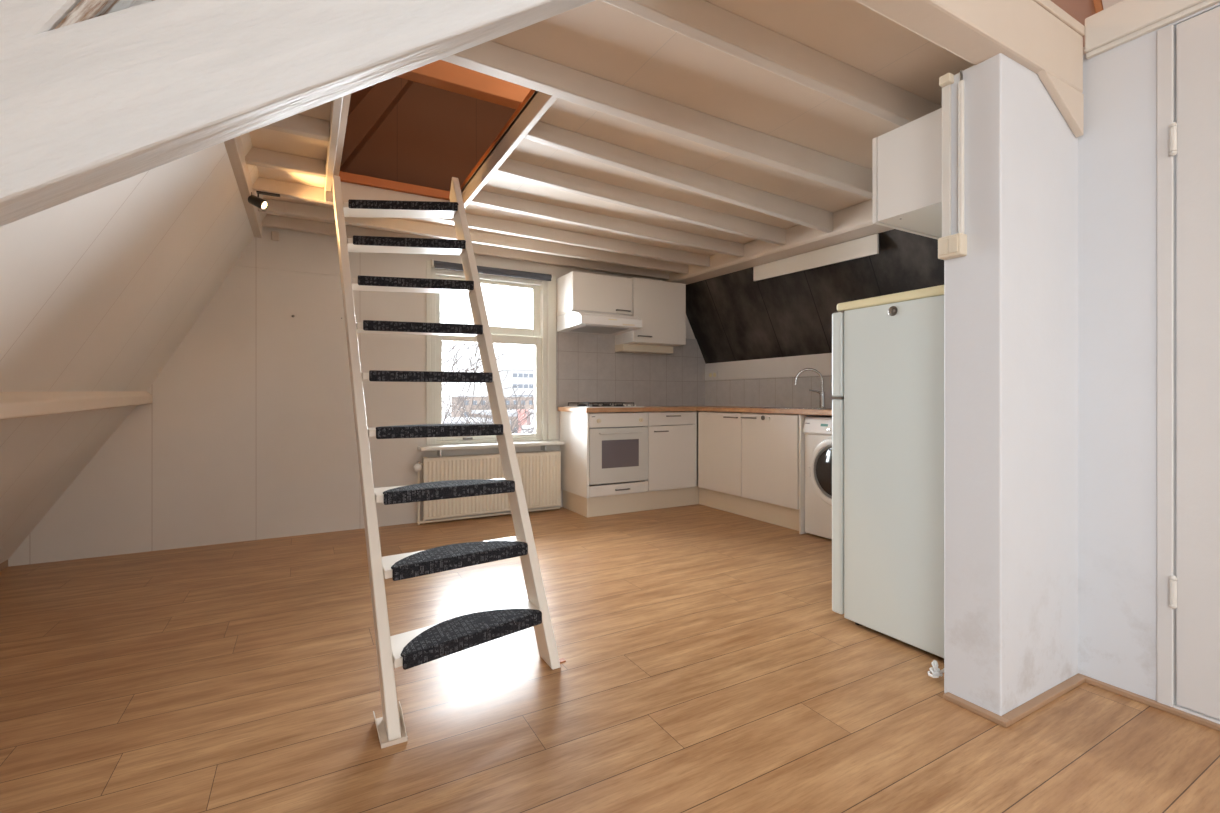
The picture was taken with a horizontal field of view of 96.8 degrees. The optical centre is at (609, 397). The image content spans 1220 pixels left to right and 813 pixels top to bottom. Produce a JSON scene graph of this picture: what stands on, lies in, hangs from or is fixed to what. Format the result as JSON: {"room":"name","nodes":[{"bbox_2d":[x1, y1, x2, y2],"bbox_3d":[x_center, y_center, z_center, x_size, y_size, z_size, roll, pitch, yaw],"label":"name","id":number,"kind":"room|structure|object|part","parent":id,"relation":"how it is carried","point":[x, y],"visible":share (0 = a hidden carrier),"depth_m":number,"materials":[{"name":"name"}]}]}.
{"room":"studio apartment","nodes":[
{"label":"studio apartment","id":0,"kind":"room"},
{"bbox_2d":[0,132,266,562],"bbox_3d":[-1.887,-0.800,2.094,2.192,3.600,3.600,0,0,-29],"label":"wall","id":1,"kind":"structure","parent":0,"point":[99,289],"depth_m":2.34,"materials":[{"name":"white paint"}]},
{"bbox_2d":[0,560,7,570],"bbox_3d":[-3.558,0.970,3.146,0.048,0.060,0.130,0,0,-29],"label":"baseboard","id":2,"kind":"structure","parent":1,"relation":"attached to","point":[3,565],"depth_m":3.17,"materials":[{"name":"brown wood"}]},
{"bbox_2d":[0,391,152,419],"bbox_3d":[-2.011,-0.003,1.651,0.148,0.245,4.249,0,0,-29],"label":"ledge","id":3,"kind":"structure","parent":1,"relation":"attached to","point":[13,405],"depth_m":2.25,"materials":[{"name":"white paint"}]},
{"bbox_2d":[224,136,262,237],"bbox_3d":[-1.625,-1.204,2.248,0.103,0.148,3.590,0,0,-29],"label":"wall plate","id":4,"kind":"object","parent":1,"relation":"attached to","point":[234,147],"visible":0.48,"depth_m":2.83,"materials":[{"name":"white wood"}]},
{"bbox_3d":[-2.009,-1.140,3.063,0.037,0.040,0.009,0,0,-29],"label":"wire tensioner","id":5,"kind":"object","parent":4,"relation":"attached to","visible":0},
{"bbox_2d":[248,191,279,209],"bbox_3d":[-1.964,-1.119,3.076,0.154,0.117,0.093,0,0,-29],"label":"spotlight","id":6,"kind":"object","parent":5,"relation":"attached to","point":[254,200],"visible":1,"depth_m":3.05,"materials":[{"name":"black plastic"}]},
{"bbox_2d":[8,254,699,566],"bbox_3d":[-1.321,-0.140,4.602,5.700,2.280,0.220,0,0,-29],"label":"wall","id":7,"kind":"structure","parent":0,"point":[247,432],"depth_m":3.83,"materials":[{"name":"white paint"}]},
{"bbox_2d":[235,227,427,278],"bbox_3d":[-2.038,-1.093,4.071,1.290,0.353,0.006,0,0,-29],"label":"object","id":8,"kind":"structure","parent":7,"relation":"attached to","point":[296,251],"depth_m":4.00,"materials":[{"name":"white paint"}]},
{"bbox_2d":[413,450,560,524],"bbox_3d":[-0.995,0.736,4.532,1.249,0.527,0.122,0,0,-29],"label":"radiator","id":9,"kind":"object","parent":7,"relation":"attached to","point":[540,471],"visible":0.8,"depth_m":4.48,"materials":[{"name":"beige metal"}]},
{"bbox_3d":[-1.499,0.541,4.223,0.060,0.061,0.074,0,0,-17],"label":"thermostat knob","id":10,"kind":"part","parent":9,"relation":"part of","materials":[{"name":"white plastic"}]},
{"bbox_2d":[422,450,560,458],"bbox_3d":[-0.968,0.475,4.564,1.170,0.006,0.092,0,0,-29],"label":"grille","id":11,"kind":"object","parent":9,"relation":"attached to","point":[536,453],"depth_m":4.53,"materials":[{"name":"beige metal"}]},
{"bbox_2d":[426,260,555,444],"bbox_3d":[-1.020,-0.363,4.710,1.139,1.494,0.148,0,0,-29],"label":"window","id":12,"kind":"structure","parent":7,"relation":"in","point":[537,336],"depth_m":4.82,"materials":[{"name":"paint"}]},
{"bbox_3d":[-1.058,-0.785,4.733,0.937,0.470,0.040,0,0,-29],"label":"sash","id":13,"kind":"part","parent":12,"relation":"part of","materials":[{"name":"paint"}]},
{"bbox_3d":[-1.036,-0.098,4.694,0.937,0.905,0.042,0,0,-29],"label":"sash","id":14,"kind":"part","parent":12,"relation":"part of","materials":[{"name":"paint"}]},
{"bbox_2d":[431,259,552,280],"bbox_3d":[-0.980,-1.078,4.614,1.046,0.068,0.056,0,0,-29],"label":"roller blind","id":15,"kind":"object","parent":12,"relation":"attached to","point":[437,264],"visible":1,"depth_m":4.60,"materials":[{"name":"grey fabric"}]},
{"bbox_2d":[417,440,564,455],"bbox_3d":[-0.970,0.424,4.559,1.220,0.081,0.161,0,0,-29],"label":"window sill","id":16,"kind":"structure","parent":7,"relation":"attached to","point":[543,444],"depth_m":4.45,"materials":[{"name":"white paint"}]},
{"bbox_2d":[556,271,631,315],"bbox_3d":[-0.137,-0.915,4.925,0.602,0.340,0.375,0,0,-29],"label":"upper cabinet","id":17,"kind":"object","parent":7,"relation":"attached to","point":[575,291],"visible":0.95,"depth_m":4.78,"materials":[{"name":"white laminate"}]},
{"bbox_2d":[557,311,641,334],"bbox_3d":[-0.099,-0.673,4.859,0.601,0.142,0.510,0,0,-29],"label":"extractor hood","id":18,"kind":"object","parent":7,"relation":"attached to","point":[571,322],"visible":1,"depth_m":4.71,"materials":[{"name":"white metal"}]},
{"bbox_2d":[557,332,705,410],"bbox_3d":[0.267,-0.250,5.363,1.725,0.740,0.008,0,0,-29],"label":"backsplash","id":19,"kind":"structure","parent":7,"relation":"attached to","point":[589,368],"depth_m":5.28,"materials":[{"name":"grey tile"}]},
{"bbox_2d":[615,277,685,353],"bbox_3d":[0.394,-0.771,5.218,0.595,0.657,0.367,0,0,-29],"label":"upper cabinet","id":20,"kind":"object","parent":7,"relation":"attached to","point":[660,306],"visible":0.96,"depth_m":5.10,"materials":[{"name":"white laminate"}]},
{"bbox_2d":[615,344,672,353],"bbox_3d":[0.337,-0.477,5.304,0.580,0.069,0.161,0,0,-29],"label":"light","id":21,"kind":"object","parent":20,"relation":"attached to","point":[626,348],"depth_m":5.22,"materials":[{"name":"beige plastic"}]},
{"bbox_3d":[0.468,-0.806,5.089,0.592,0.588,0.018,0,0,-29],"label":"door","id":22,"kind":"part","parent":20,"relation":"part of","materials":[{"name":"white laminate"}]},
{"bbox_2d":[348,84,375,114],"bbox_3d":[-1.161,-1.955,2.479,0.901,1.290,3.520,0,0,-29],"label":"wall","id":23,"kind":"structure","parent":0,"point":[356,98],"depth_m":3.80,"materials":[{"name":"brown wood"}]},
{"bbox_2d":[344,82,516,190],"bbox_3d":[-0.907,-1.955,4.732,3.750,1.290,0.160,0,0,-29],"label":"wall","id":24,"kind":"structure","parent":0,"point":[432,136],"depth_m":4.34,"materials":[{"name":"brown wood"}]},
{"bbox_2d":[340,76,413,171],"bbox_3d":[-1.879,-1.955,3.972,0.967,1.230,0.208,0,0,-29],"label":"rafter","id":25,"kind":"object","parent":24,"relation":"attached to","point":[368,115],"visible":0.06,"depth_m":3.94,"materials":[{"name":"brown wood"}]},
{"bbox_2d":[0,504,1219,812],"bbox_3d":[1.062,1.060,0.252,5.900,0.120,10.200,0,0,-29],"label":"floor","id":26,"kind":"structure","parent":0,"point":[710,666],"depth_m":1.78,"materials":[{"name":"brown wood"}]},
{"bbox_2d":[333,175,565,748],"bbox_3d":[-0.800,-0.106,2.439,0.729,2.211,1.707,0,0,-29],"label":"ladder","id":27,"kind":"object","parent":26,"relation":"on","point":[413,648],"visible":1,"depth_m":2.18,"materials":[{"name":"paint"}]},
{"bbox_2d":[560,411,647,497],"bbox_3d":[-0.056,0.474,4.841,0.601,0.705,0.581,0,0,-29],"label":"base cabinet","id":28,"kind":"object","parent":26,"relation":"on","point":[574,426],"visible":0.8,"depth_m":4.66,"materials":[{"name":"white laminate"}]},
{"bbox_2d":[589,413,647,484],"bbox_3d":[-0.023,0.424,4.804,0.580,0.592,0.499,0,0,-29],"label":"oven","id":29,"kind":"object","parent":28,"relation":"in","point":[618,442],"visible":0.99,"depth_m":4.60,"materials":[{"name":"white metal"}]},
{"bbox_3d":[0.078,0.187,4.624,0.580,0.118,0.022,0,0,-29],"label":"control panel","id":30,"kind":"part","parent":29,"relation":"part of","materials":[{"name":"white metal"}]},
{"bbox_3d":[0.095,0.295,4.601,0.420,0.016,0.030,0,0,-29],"label":"handle","id":31,"kind":"part","parent":29,"relation":"part of","materials":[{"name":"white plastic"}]},
{"bbox_3d":[0.078,0.775,4.624,0.580,0.086,0.018,0,0,-29],"label":"drawer","id":32,"kind":"part","parent":28,"relation":"part of","materials":[{"name":"white laminate"}]},
{"bbox_2d":[563,486,698,516],"bbox_3d":[0.202,0.914,5.035,1.180,0.170,0.495,0,0,-29],"label":"plinth","id":33,"kind":"object","parent":26,"relation":"on","point":[642,501],"visible":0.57,"depth_m":4.78,"materials":[{"name":"beige"}]},
{"bbox_2d":[646,411,696,491],"bbox_3d":[0.443,0.474,5.122,0.538,0.705,0.581,0,0,-29],"label":"base cabinet","id":34,"kind":"object","parent":26,"relation":"on","point":[672,435],"visible":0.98,"depth_m":4.89,"materials":[{"name":"white laminate"}]},
{"bbox_3d":[0.559,0.185,4.894,0.515,0.115,0.018,0,0,-29],"label":"drawer","id":35,"kind":"part","parent":34,"relation":"part of","materials":[{"name":"white laminate"}]},
{"bbox_2d":[698,411,831,533],"bbox_3d":[1.313,0.561,4.651,0.565,0.877,1.263,0,0,-29],"label":"base cabinet","id":36,"kind":"object","parent":26,"relation":"on","point":[755,456],"depth_m":4.40,"materials":[{"name":"white laminate"}]},
{"bbox_2d":[558,406,831,414],"bbox_3d":[0.857,0.101,4.300,1.704,0.038,2.421,0,0,-29],"label":"countertop","id":37,"kind":"structure","parent":36,"relation":"on","point":[743,409],"depth_m":4.59,"materials":[{"name":"brown wood"}]},
{"bbox_2d":[564,402,643,407],"bbox_3d":[-0.056,0.061,4.845,0.555,0.041,0.475,0,0,-29],"label":"gas hob","id":38,"kind":"object","parent":37,"relation":"in","point":[581,404],"visible":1,"depth_m":4.72,"materials":[{"name":"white metal"}]},
{"bbox_3d":[-0.056,0.078,4.845,0.555,0.008,0.475,0,0,-29],"label":"hob plate","id":39,"kind":"part","parent":38,"relation":"part of","materials":[{"name":"white metal"}]},
{"bbox_2d":[750,407,831,408],"bbox_3d":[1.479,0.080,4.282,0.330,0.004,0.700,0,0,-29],"label":"sink","id":40,"kind":"object","parent":37,"relation":"in","point":[750,407],"visible":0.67,"depth_m":4.42,"materials":[{"name":"silver metal"}]},
{"bbox_2d":[794,368,825,407],"bbox_3d":[1.600,-0.079,4.339,0.240,0.320,0.053,0,0,16],"label":"tap","id":41,"kind":"object","parent":37,"relation":"on","point":[822,393],"visible":0.95,"depth_m":4.31,"materials":[{"name":"silver metal"}]},
{"bbox_3d":[1.591,-0.140,4.340,0.223,0.199,0.019,0,0,15],"label":"spout","id":42,"kind":"part","parent":41,"relation":"part of","materials":[{"name":"silver metal"}]},
{"bbox_3d":[0.961,0.476,4.772,0.018,0.696,0.567,0,0,-29],"label":"door","id":43,"kind":"part","parent":36,"relation":"part of","materials":[{"name":"white laminate"}]},
{"bbox_3d":[1.148,0.914,4.569,0.015,0.170,1.245,0,0,-29],"label":"plinth","id":44,"kind":"part","parent":36,"relation":"part of","materials":[{"name":"white wood"}]},
{"bbox_3d":[1.247,0.476,4.263,0.018,0.696,0.590,0,0,-29],"label":"door","id":45,"kind":"part","parent":36,"relation":"part of","materials":[{"name":"white laminate"}]},
{"bbox_2d":[803,416,831,538],"bbox_3d":[1.766,0.563,3.841,0.540,0.850,0.581,0,0,-29],"label":"washing machine","id":46,"kind":"object","parent":26,"relation":"on","point":[817,431],"visible":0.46,"depth_m":3.86,"materials":[{"name":"white metal"}]},
{"bbox_3d":[1.567,0.202,3.729,0.035,0.125,0.577,0,0,-29],"label":"control panel","id":47,"kind":"part","parent":46,"relation":"part of","materials":[{"name":"white plastic"}]},
{"bbox_3d":[1.559,0.512,3.724,0.026,0.484,0.484,0,0,-29],"label":"door","id":48,"kind":"part","parent":46,"relation":"part of","materials":[{"name":"white plastic"}]},
{"bbox_3d":[1.549,0.512,3.719,0.041,0.352,0.352,0,0,-29],"label":"porthole glass","id":49,"kind":"part","parent":46,"relation":"part of","materials":[{"name":"grey glass"}]},
{"bbox_2d":[832,285,943,657],"bbox_3d":[1.394,0.287,2.359,0.587,1.426,0.560,0,0,-29],"label":"refrigerator","id":50,"kind":"object","parent":26,"relation":"on","point":[888,371],"visible":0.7,"depth_m":2.22,"materials":[{"name":"white metal"}]},
{"bbox_3d":[1.272,-0.196,2.580,0.585,0.381,0.055,0,0,-29],"label":"door","id":51,"kind":"part","parent":50,"relation":"part of","materials":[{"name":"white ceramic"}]},
{"bbox_3d":[1.272,0.486,2.580,0.585,0.963,0.055,0,0,-29],"label":"door","id":52,"kind":"part","parent":50,"relation":"part of","materials":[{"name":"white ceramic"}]},
{"bbox_3d":[1.402,-0.407,2.350,0.583,0.037,0.537,0,0,-29],"label":"lid","id":53,"kind":"part","parent":50,"relation":"part of","materials":[{"name":"beige plastic"}]},
{"bbox_2d":[888,306,897,315],"bbox_3d":[1.149,-0.354,2.205,0.008,0.040,0.040,0,0,-29],"label":"round magnet","id":54,"kind":"object","parent":50,"relation":"attached to","point":[892,310],"visible":1,"depth_m":2.20,"materials":[{"name":"silver metal"}]},
{"bbox_2d":[928,660,943,677],"bbox_3d":[1.202,0.960,1.924,0.141,0.070,0.071,0,0,13],"label":"power cord","id":55,"kind":"object","parent":26,"relation":"on","point":[935,672],"visible":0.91,"depth_m":1.92,"materials":[{"name":"white plastic"}]},
{"bbox_2d":[250,0,973,255],"bbox_3d":[-0.025,-1.288,3.140,3.670,0.020,3.600,0,0,-29],"label":"ceiling","id":56,"kind":"structure","parent":0,"point":[598,38],"depth_m":2.39,"materials":[{"name":"white wood"}]},
{"bbox_2d":[245,147,325,177],"bbox_3d":[-1.700,-1.239,2.849,0.364,0.078,0.050,0,0,-29],"label":"joist","id":57,"kind":"object","parent":56,"relation":"attached to","point":[255,156],"visible":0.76,"depth_m":2.83,"materials":[{"name":"white wood"}]},
{"bbox_2d":[261,114,329,140],"bbox_3d":[-1.463,-1.239,2.430,0.366,0.078,0.050,0,0,-29],"label":"joist","id":58,"kind":"object","parent":56,"relation":"attached to","point":[297,124],"visible":0.51,"depth_m":2.45,"materials":[{"name":"white wood"}]},
{"bbox_2d":[325,97,342,190],"bbox_3d":[-1.239,-1.245,2.439,0.034,0.106,1.574,0,0,-29],"label":"beam","id":59,"kind":"structure","parent":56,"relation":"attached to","point":[336,105],"depth_m":2.51,"materials":[{"name":"white wood"}]},
{"bbox_2d":[325,182,453,222],"bbox_3d":[-1.312,-1.198,3.332,0.780,0.127,0.055,0,0,-29],"label":"header","id":60,"kind":"object","parent":56,"relation":"attached to","point":[349,190],"visible":0.36,"depth_m":3.25,"materials":[{"name":"white wood"}]},
{"bbox_2d":[339,171,449,200],"bbox_3d":[-1.285,-1.288,3.324,0.680,0.049,0.064,0,0,-29],"label":"strip","id":61,"kind":"object","parent":60,"relation":"on","point":[352,178],"visible":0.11,"depth_m":3.28,"materials":[{"name":"wood"}]},
{"bbox_2d":[262,214,668,279],"bbox_3d":[-0.918,-1.232,4.599,3.440,0.093,0.050,0,0,-29],"label":"joist","id":62,"kind":"object","parent":56,"relation":"attached to","point":[273,221],"visible":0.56,"depth_m":4.55,"materials":[{"name":"white wood"}]},
{"bbox_2d":[258,198,688,273],"bbox_3d":[-0.756,-1.229,4.310,3.440,0.098,0.050,0,0,-29],"label":"joist","id":63,"kind":"object","parent":56,"relation":"attached to","point":[275,206],"visible":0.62,"depth_m":4.16,"materials":[{"name":"white wood"}]},
{"bbox_2d":[252,177,709,267],"bbox_3d":[-0.587,-1.228,4.010,3.442,0.100,0.050,0,0,-31],"label":"joist","id":64,"kind":"object","parent":56,"relation":"attached to","point":[285,189],"visible":0.76,"depth_m":4.04,"materials":[{"name":"white wood"}]},
{"bbox_2d":[460,89,535,189],"bbox_3d":[-0.581,-1.315,2.796,0.029,0.031,1.554,0,0,-29],"label":"strip","id":65,"kind":"object","parent":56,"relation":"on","point":[532,91],"visible":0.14,"depth_m":2.70,"materials":[{"name":"wood"}]},
{"bbox_2d":[462,91,557,207],"bbox_3d":[-0.588,-1.245,2.804,0.028,0.106,1.574,0,0,-29],"label":"beam","id":66,"kind":"structure","parent":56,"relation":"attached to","point":[541,102],"depth_m":2.59,"materials":[{"name":"white wood"}]},
{"bbox_2d":[470,190,743,256],"bbox_3d":[0.122,-1.225,3.916,2.297,0.106,0.050,0,0,-31],"label":"joist","id":67,"kind":"object","parent":56,"relation":"attached to","point":[483,198],"visible":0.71,"depth_m":3.81,"materials":[{"name":"white wood"}]},
{"bbox_2d":[495,158,785,245],"bbox_3d":[0.358,-1.219,3.496,2.301,0.118,0.050,0,0,-33],"label":"joist","id":68,"kind":"object","parent":56,"relation":"attached to","point":[512,168],"visible":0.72,"depth_m":3.38,"materials":[{"name":"white wood"}]},
{"bbox_2d":[440,41,872,198],"bbox_3d":[0.316,-1.209,2.400,3.441,0.138,0.060,0,0,-30],"label":"joist","id":69,"kind":"object","parent":56,"relation":"attached to","point":[491,58],"visible":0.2,"depth_m":2.31,"materials":[{"name":"white wood"}]},
{"bbox_2d":[524,121,832,232],"bbox_3d":[0.569,-1.212,3.119,2.303,0.132,0.050,0,0,-33],"label":"joist","id":70,"kind":"object","parent":56,"relation":"attached to","point":[572,142],"visible":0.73,"depth_m":2.98,"materials":[{"name":"white wood"}]},
{"bbox_2d":[602,0,941,125],"bbox_3d":[0.584,-1.209,1.922,3.440,0.138,0.050,0,0,-29],"label":"joist","id":71,"kind":"object","parent":56,"relation":"attached to","point":[707,23],"visible":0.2,"depth_m":1.91,"materials":[{"name":"white wood"}]},
{"bbox_2d":[686,229,943,363],"bbox_3d":[1.727,-0.833,4.180,0.598,0.935,3.500,0,0,-29],"label":"wall","id":72,"kind":"structure","parent":0,"point":[733,316],"depth_m":4.52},
{"bbox_2d":[663,199,892,284],"bbox_3d":[1.471,-1.181,4.036,0.197,0.195,3.500,0,0,-29],"label":"wall plate","id":73,"kind":"object","parent":72,"relation":"attached to","point":[854,222],"visible":0.19,"depth_m":4.05,"materials":[{"name":"white wood"}]},
{"bbox_2d":[753,234,878,280],"bbox_3d":[1.510,-1.042,4.121,0.018,0.153,1.150,0,0,-29],"label":"board","id":74,"kind":"object","parent":72,"relation":"attached to","point":[868,245],"visible":1,"depth_m":4.01,"materials":[{"name":"white paint"}]},
{"bbox_2d":[944,53,1077,715],"bbox_3d":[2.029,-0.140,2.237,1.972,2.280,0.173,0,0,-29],"label":"pillar","id":75,"kind":"structure","parent":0,"point":[1011,303],"depth_m":1.77,"materials":[{"name":"white paint"}]},
{"bbox_2d":[873,108,941,239],"bbox_3d":[1.484,-0.915,2.265,0.635,0.358,0.407,0,0,-29],"label":"upper cabinet","id":76,"kind":"object","parent":75,"relation":"attached to","point":[907,159],"visible":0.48,"depth_m":2.17,"materials":[{"name":"white laminate"}]},
{"bbox_2d":[942,85,950,236],"bbox_3d":[1.128,-0.789,1.816,0.012,0.509,0.027,0,0,-29],"label":"trim","id":77,"kind":"structure","parent":75,"relation":"attached to","point":[946,91],"depth_m":1.81,"materials":[{"name":"white paint"}]},
{"bbox_2d":[939,70,963,233],"bbox_3d":[1.131,-0.804,1.792,0.030,0.539,0.070,0,0,-29],"label":"cable conduit","id":78,"kind":"object","parent":75,"relation":"attached to","point":[947,79],"visible":0.95,"depth_m":1.77,"materials":[{"name":"white paint"}]},
{"bbox_2d":[938,233,966,259],"bbox_3d":[1.126,-0.498,1.784,0.046,0.070,0.074,0,0,-29],"label":"light switch","id":79,"kind":"object","parent":75,"relation":"attached to","point":[955,245],"visible":1,"depth_m":1.76,"materials":[{"name":"beige plastic"}]},
{"bbox_2d":[855,0,1084,136],"bbox_3d":[0.865,-1.117,1.514,1.790,0.382,0.106,0,0,-29],"label":"tie beam","id":80,"kind":"structure","parent":75,"relation":"on","point":[1040,36],"depth_m":1.69,"materials":[{"name":"white wood"}]},
{"bbox_2d":[943,692,1010,727],"bbox_3d":[1.166,0.992,1.729,0.030,0.016,0.186,0,0,-29],"label":"baseboard","id":81,"kind":"structure","parent":75,"relation":"attached to","point":[961,702],"depth_m":1.72,"materials":[{"name":"brown wood"}]},
{"bbox_2d":[1002,675,1084,724],"bbox_3d":[1.442,0.992,1.793,0.514,0.016,0.028,0,0,-29],"label":"baseboard","id":82,"kind":"structure","parent":75,"relation":"attached to","point":[1039,701],"depth_m":1.77,"materials":[{"name":"brown wood"}]},
{"bbox_2d":[1051,0,1095,46],"bbox_3d":[1.251,-1.955,3.850,0.745,1.290,3.490,0,0,-29],"label":"wall","id":83,"kind":"structure","parent":0,"point":[1079,10],"depth_m":2.44,"materials":[{"name":"brown"}]},
{"bbox_2d":[396,60,530,108],"bbox_3d":[-0.049,-1.820,3.407,3.350,0.260,0.090,0,0,-29],"label":"beam","id":84,"kind":"structure","parent":83,"relation":"attached to","point":[441,74],"depth_m":2.96,"materials":[{"name":"brown wood"}]},
{"bbox_2d":[1093,0,1103,12],"bbox_3d":[2.038,-1.960,2.309,0.682,1.260,0.027,0,0,-29],"label":"rafter","id":85,"kind":"object","parent":83,"relation":"attached to","point":[1098,6],"visible":0.02,"depth_m":2.36,"materials":[{"name":"brown wood"}]},
{"bbox_2d":[1083,0,1122,54],"bbox_3d":[3.606,-1.900,-0.385,0.888,1.400,6.200,0,0,-29],"label":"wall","id":86,"kind":"structure","parent":0,"point":[1106,3],"depth_m":2.32,"materials":[{"name":"white paint"}]},
{"bbox_2d":[1078,2,1219,700],"bbox_3d":[3.206,-0.110,-0.682,0.100,2.220,6.072,0,0,-29],"label":"wall","id":87,"kind":"structure","parent":0,"point":[1117,147],"depth_m":1.84,"materials":[{"name":"white paint"}]},
{"bbox_2d":[1085,0,1205,52],"bbox_3d":[3.200,-1.272,-0.701,0.130,0.119,6.045,0,0,-29],"label":"beam","id":88,"kind":"structure","parent":87,"relation":"attached to","point":[1121,19],"depth_m":1.81,"materials":[{"name":"white paint"}]},
{"bbox_2d":[1076,673,1219,730],"bbox_3d":[3.152,0.992,-0.713,0.024,0.016,6.072,0,0,-29],"label":"baseboard","id":89,"kind":"structure","parent":87,"relation":"attached to","point":[1103,685],"depth_m":1.76,"materials":[{"name":"brown wood"}]},
{"bbox_2d":[1086,0,1219,58],"bbox_3d":[3.161,-1.204,-0.723,0.018,0.017,6.045,0,0,-29],"label":"trim","id":90,"kind":"structure","parent":87,"relation":"attached to","point":[1207,3],"depth_m":1.76,"materials":[{"name":"white paint"}]},
{"bbox_2d":[1157,6,1219,723],"bbox_3d":[2.030,-0.095,1.349,0.084,2.190,0.965,0,0,-29],"label":"door","id":91,"kind":"structure","parent":87,"relation":"in","point":[1188,53],"depth_m":1.69,"materials":[{"name":"white paint"}]},
{"bbox_3d":[1.931,0.318,4.294,0.130,1.365,3.500,0,0,-29],"label":"wall","id":92,"kind":"structure","parent":0,"visible":0},
{"bbox_2d":[709,371,717,378],"bbox_3d":[1.073,-0.240,5.650,0.014,0.070,0.135,0,0,-29],"label":"wall socket","id":93,"kind":"object","parent":92,"relation":"attached to","point":[711,374],"visible":1,"depth_m":5.63,"materials":[{"name":"beige plastic"}]},
{"bbox_2d":[705,353,831,379],"bbox_3d":[1.856,-0.276,4.281,0.012,0.178,3.450,0,0,-29],"label":"trim","id":94,"kind":"structure","parent":92,"relation":"attached to","point":[790,366],"depth_m":4.94,"materials":[{"name":"white wood"}]},
{"bbox_2d":[705,375,832,407],"bbox_3d":[1.857,-0.033,4.277,0.015,0.305,3.442,0,0,-29],"label":"backsplash","id":95,"kind":"structure","parent":92,"relation":"attached to","point":[779,391],"depth_m":4.97,"materials":[{"name":"grey tile"}]},
{"bbox_3d":[0.499,-0.800,-2.157,2.192,3.600,6.150,0,0,-29],"label":"wall","id":96,"kind":"structure","parent":0,"visible":0},
{"bbox_2d":[0,0,594,226],"bbox_3d":[-0.545,-0.900,0.736,2.084,2.600,0.118,0,0,-29],"label":"ceiling beam","id":97,"kind":"structure","parent":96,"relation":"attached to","point":[95,95],"depth_m":0.68,"materials":[{"name":"white wood"}]},
{"bbox_3d":[-0.628,-0.900,0.689,1.895,2.600,0.116,0,0,-29],"label":"truss leg","id":98,"kind":"part","parent":97,"relation":"part of","materials":[{"name":"white wood"}]},
{"label":"outside","id":99,"kind":"structure","parent":0,"visible":0},
{"bbox_2d":[442,412,450,417],"bbox_3d":[-55.545,10.100,201.150,220.000,0.200,394.800,0,0,-29],"label":"ground","id":100,"kind":"structure","parent":99,"point":[443,413],"depth_m":328.53,"materials":[{"name":"white"}]},
{"bbox_2d":[442,417,510,423],"bbox_3d":[-11.043,5.725,36.230,6.500,8.550,8.300,0,0,-29],"label":"house","id":101,"kind":"structure","parent":100,"relation":"on","point":[447,418],"depth_m":34.93,"materials":[{"name":"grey brick"}]},
{"bbox_2d":[442,382,521,416],"bbox_3d":[-10.517,4.207,46.440,7.273,11.601,5.866,0,0,-29],"label":"bare tree","id":102,"kind":"object","parent":100,"relation":"on","point":[484,404],"visible":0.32,"depth_m":45.81,"materials":[{"name":"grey plant"}]},
{"bbox_2d":[455,407,517,433],"bbox_3d":[-6.870,5.209,29.190,6.456,9.585,5.584,0,0,-2],"label":"bare tree","id":103,"kind":"object","parent":100,"relation":"on","point":[489,420],"visible":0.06,"depth_m":29.37,"materials":[{"name":"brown plant"}]},
{"bbox_2d":[440,313,534,433],"bbox_3d":[-4.051,3.849,11.919,9.583,12.321,7.266,0,0,41],"label":"bare tree","id":104,"kind":"object","parent":100,"relation":"on","point":[457,343],"visible":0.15,"depth_m":11.14,"materials":[{"name":"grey plant"}]},
{"bbox_2d":[451,396,534,416],"bbox_3d":[-27.598,4.775,127.850,17.300,10.450,10.300,0,0,-29],"label":"apartment block","id":105,"kind":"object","parent":100,"relation":"on","point":[528,404],"visible":0.19,"depth_m":124.27,"materials":[{"name":"brick"}]},
{"bbox_2d":[471,409,534,433],"bbox_3d":[-5.995,5.475,40.210,6.400,9.050,8.300,0,0,-29],"label":"house","id":106,"kind":"structure","parent":100,"relation":"on","point":[476,412],"depth_m":38.14,"materials":[{"name":"brick"}]},
{"bbox_2d":[499,369,534,395],"bbox_3d":[-26.538,1.075,152.525,6.500,17.850,12.300,0,0,-29],"label":"apartment tower","id":107,"kind":"structure","parent":100,"relation":"on","point":[524,378],"depth_m":147.72,"materials":[{"name":"concrete"}]},
{"bbox_3d":[-1.722,6.175,23.401,5.400,7.650,5.800,0,0,-29],"label":"house","id":108,"kind":"object","parent":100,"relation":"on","visible":0},
{"bbox_2d":[517,409,527,433],"bbox_3d":[-3.779,1.425,23.336,0.350,1.850,0.500,0,0,-29],"label":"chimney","id":109,"kind":"object","parent":108,"relation":"on","point":[522,411],"visible":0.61,"depth_m":23.17,"materials":[{"name":"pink brick"}]},
{"bbox_2d":[521,425,534,433],"bbox_3d":[-3.220,1.725,21.471,0.400,1.250,0.600,0,0,-29],"label":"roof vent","id":110,"kind":"object","parent":108,"relation":"on","point":[524,426],"visible":0.21,"depth_m":21.25,"materials":[{"name":"concrete"}]},
{"bbox_2d":[527,410,534,425],"bbox_3d":[-3.378,1.450,23.561,0.410,1.800,0.500,0,0,-29],"label":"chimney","id":111,"kind":"object","parent":108,"relation":"on","point":[529,418],"visible":0.25,"depth_m":23.40,"materials":[{"name":"concrete"}]}
]}

